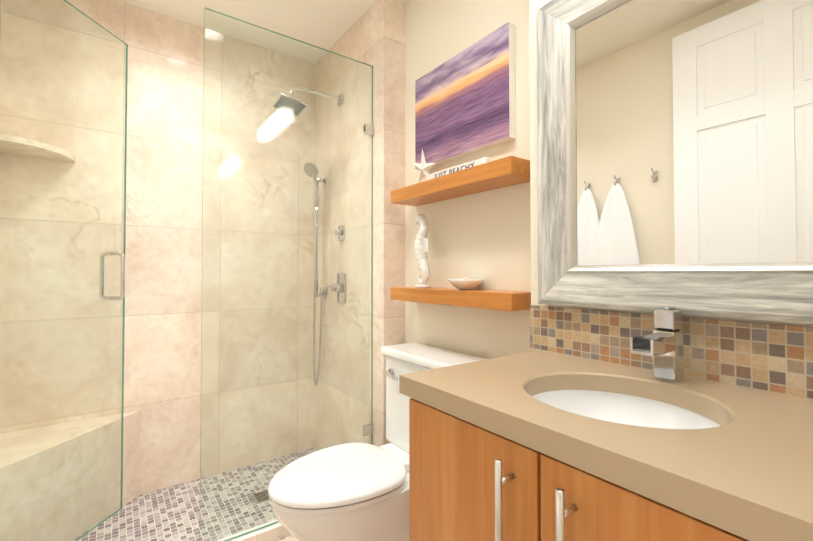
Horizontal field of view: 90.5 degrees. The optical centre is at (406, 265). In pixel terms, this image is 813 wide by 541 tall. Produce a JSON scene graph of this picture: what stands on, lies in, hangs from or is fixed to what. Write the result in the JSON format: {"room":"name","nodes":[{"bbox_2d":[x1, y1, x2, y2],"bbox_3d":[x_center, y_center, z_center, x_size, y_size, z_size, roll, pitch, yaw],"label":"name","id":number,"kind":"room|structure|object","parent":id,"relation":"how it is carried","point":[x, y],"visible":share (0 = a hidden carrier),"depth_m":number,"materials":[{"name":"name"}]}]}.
{"room":"bathroom","nodes":[
{"label":"bathroom","id":0,"kind":"room"},
{"bbox_2d":[0,0,314,494],"bbox_3d":[-1.262,-0.080,2.202,1.570,2.500,0.100,1,-1,-36],"label":"wall","id":1,"kind":"structure","parent":0,"point":[168,254],"depth_m":2.12,"materials":[{"name":"beige tile"}]},
{"bbox_2d":[0,133,75,162],"bbox_3d":[-1.603,-0.506,1.737,0.260,0.025,0.260,1,-1,-36],"label":"corner shelf","id":2,"kind":"object","parent":1,"relation":"attached to","point":[25,144],"depth_m":1.73,"materials":[{"name":"beige stone"}]},
{"bbox_2d":[119,0,407,63],"bbox_3d":[-0.378,-1.398,1.198,1.800,0.100,2.800,1,-1,-36],"label":"ceiling","id":3,"kind":"structure","parent":0,"point":[326,24],"depth_m":2.17,"materials":[{"name":"white paint"}]},
{"bbox_2d":[314,0,405,450],"bbox_3d":[-0.290,-0.077,2.393,0.230,2.500,0.930,1,-1,-36],"label":"wall","id":4,"kind":"structure","parent":0,"point":[374,35],"depth_m":2.13,"materials":[{"name":"beige tile"}]},
{"bbox_2d":[271,86,343,116],"bbox_3d":[-0.529,-0.908,2.215,0.382,0.164,0.152,1,-1,-36],"label":"shower head","id":5,"kind":"object","parent":4,"relation":"attached to","point":[282,98],"depth_m":2.15},
{"bbox_2d":[304,163,327,385],"bbox_3d":[-0.541,0.061,2.405,0.158,1.324,0.137,1,-1,-36],"label":"shower rail","id":6,"kind":"object","parent":4,"relation":"attached to","point":[310,167],"depth_m":2.40,"materials":[{"name":"silver metal"}]},
{"bbox_2d":[328,273,345,302],"bbox_3d":[-0.396,0.126,2.288,0.059,0.170,0.110,1,-1,-36],"label":"shower valve","id":7,"kind":"object","parent":4,"relation":"attached to","point":[341,286],"depth_m":2.27,"materials":[{"name":"silver metal"}]},
{"bbox_2d":[334,225,343,239],"bbox_3d":[-0.389,-0.189,2.292,0.049,0.086,0.066,1,-1,-36],"label":"shower valve","id":8,"kind":"object","parent":4,"relation":"attached to","point":[338,232],"depth_m":2.29,"materials":[{"name":"silver metal"}]},
{"bbox_2d":[405,0,530,358],"bbox_3d":[0.285,-0.089,1.710,0.100,2.500,0.850,1,-1,-36],"label":"wall","id":9,"kind":"structure","parent":0,"point":[485,236],"depth_m":1.66,"materials":[{"name":"beige paint"}]},
{"bbox_2d":[391,156,529,205],"bbox_3d":[0.192,-0.321,1.628,0.149,0.058,0.702,1,-1,-36],"label":"shelf","id":10,"kind":"object","parent":9,"relation":"attached to","point":[503,172],"visible":0.85,"depth_m":1.50,"materials":[{"name":"brown wood"}]},
{"bbox_2d":[412,149,436,182],"bbox_3d":[0.074,-0.442,1.809,0.020,0.166,0.175,-19,22,-35],"label":"decor","id":11,"kind":"object","parent":10,"relation":"on","point":[423,167],"visible":0.81,"depth_m":1.80,"materials":[{"name":"white ceramic"}]},
{"bbox_2d":[426,157,490,180],"bbox_3d":[0.197,-0.372,1.611,0.029,0.042,0.345,1,-1,-36],"label":"sign","id":12,"kind":"object","parent":10,"relation":"on","point":[483,160],"visible":0.48,"depth_m":1.57,"materials":[{"name":"white wood"}]},
{"bbox_2d":[391,286,530,310],"bbox_3d":[0.192,0.124,1.620,0.149,0.058,0.702,1,-1,-36],"label":"shelf","id":13,"kind":"object","parent":9,"relation":"attached to","point":[502,300],"visible":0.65,"depth_m":1.46,"materials":[{"name":"brown wood"}]},
{"bbox_2d":[414,214,430,287],"bbox_3d":[0.068,-0.068,1.796,0.072,0.330,0.096,1,-1,-36],"label":"seahorse figurine","id":14,"kind":"object","parent":13,"relation":"on","point":[421,248],"visible":1,"depth_m":1.77,"materials":[{"name":"white ceramic"}]},
{"bbox_2d":[448,278,483,289],"bbox_3d":[0.230,0.070,1.570,0.140,0.047,0.140,1,-1,-36],"label":"decorative bowl","id":15,"kind":"object","parent":13,"relation":"on","point":[465,284],"visible":1,"depth_m":1.53,"materials":[{"name":"white ceramic"}]},
{"bbox_2d":[415,22,515,169],"bbox_3d":[0.220,-0.669,1.692,0.035,0.420,0.560,1,-1,-36],"label":"picture","id":16,"kind":"object","parent":9,"relation":"attached to","point":[465,102],"visible":0.93,"depth_m":1.62,"materials":[{"name":"purple"}]},
{"bbox_2d":[529,0,812,350],"bbox_3d":[0.780,-0.102,0.915,0.230,2.500,1.020,1,-1,-36],"label":"wall","id":17,"kind":"structure","parent":0,"point":[534,5],"depth_m":1.25,"materials":[{"name":"beige paint"}]},
{"bbox_2d":[536,0,812,323],"bbox_3d":[0.641,-0.335,0.879,0.038,0.885,0.818,1,-1,-36],"label":"framed mirror","id":18,"kind":"object","parent":17,"relation":"attached to","point":[675,153],"visible":0.97,"depth_m":0.92,"materials":[{"name":"white mirror"}]},
{"bbox_3d":[-1.616,-0.093,1.437,0.100,2.500,0.724,1,-1,-36],"label":"wall","id":19,"kind":"structure","parent":0,"visible":0},
{"bbox_2d":[0,0,127,540],"bbox_3d":[-1.319,0.033,1.502,0.119,2.110,0.672,0,-1,6],"label":"glass door","id":20,"kind":"structure","parent":19,"relation":"attached to","point":[102,281],"depth_m":1.61,"materials":[{"name":"green"}]},
{"label":"outside","id":21,"kind":"structure","parent":0,"visible":0},
{"bbox_2d":[73,448,315,540],"bbox_3d":[-0.378,1.202,1.153,1.800,0.100,2.800,1,-1,-36],"label":"floor","id":22,"kind":"structure","parent":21,"point":[176,513],"depth_m":1.91,"materials":[{"name":"grey tile"}]},
{"bbox_2d":[0,410,140,540],"bbox_3d":[-1.415,0.946,1.682,0.530,0.430,0.530,1,-1,-36],"label":"shower bench","id":23,"kind":"object","parent":22,"relation":"on","point":[131,456],"visible":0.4,"depth_m":1.71,"materials":[{"name":"stone"}]},
{"bbox_2d":[216,519,289,540],"bbox_3d":[-0.768,1.132,1.583,1.470,0.055,0.060,1,-1,-36],"label":"sill","id":24,"kind":"structure","parent":22,"relation":"on","point":[275,531],"depth_m":1.69,"materials":[{"name":"tile"}]},
{"bbox_2d":[199,7,372,540],"bbox_3d":[-0.487,0.044,1.805,0.773,2.122,0.024,1,-1,-36],"label":"glass wall","id":25,"kind":"structure","parent":24,"relation":"on","point":[367,129],"depth_m":1.77,"materials":[{"name":"green"}]},
{"bbox_2d":[251,489,268,503],"bbox_3d":[-0.723,1.165,2.040,0.100,0.004,0.100,1,-1,-36],"label":"shower drain","id":26,"kind":"object","parent":22,"relation":"on","point":[257,497],"depth_m":2.03,"materials":[{"name":"silver metal"}]},
{"bbox_2d":[268,342,485,540],"bbox_3d":[-0.125,0.757,1.504,0.764,0.802,0.476,1,-1,-36],"label":"toilet","id":27,"kind":"object","parent":22,"relation":"on","point":[351,492],"visible":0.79,"depth_m":1.35,"materials":[{"name":"white ceramic"}]},
{"bbox_2d":[399,349,812,540],"bbox_3d":[0.431,0.694,0.704,0.560,0.900,0.850,1,-1,-36],"label":"bathroom vanity","id":28,"kind":"object","parent":22,"relation":"on","point":[540,445],"visible":1,"depth_m":0.64,"materials":[{"name":"brown wood"}]},
{"bbox_2d":[630,306,683,381],"bbox_3d":[0.535,0.168,0.856,0.155,0.156,0.044,1,-1,-36],"label":"faucet","id":29,"kind":"object","parent":28,"relation":"on","point":[662,344],"visible":0.98,"depth_m":0.86,"materials":[{"name":"silver metal"}]},
{"bbox_2d":[530,305,812,398],"bbox_3d":[0.646,0.182,0.892,0.008,0.131,0.888,1,-1,-36],"label":"backsplash","id":30,"kind":"structure","parent":28,"relation":"on","point":[772,357],"depth_m":0.88,"materials":[{"name":"tile"}]}
]}

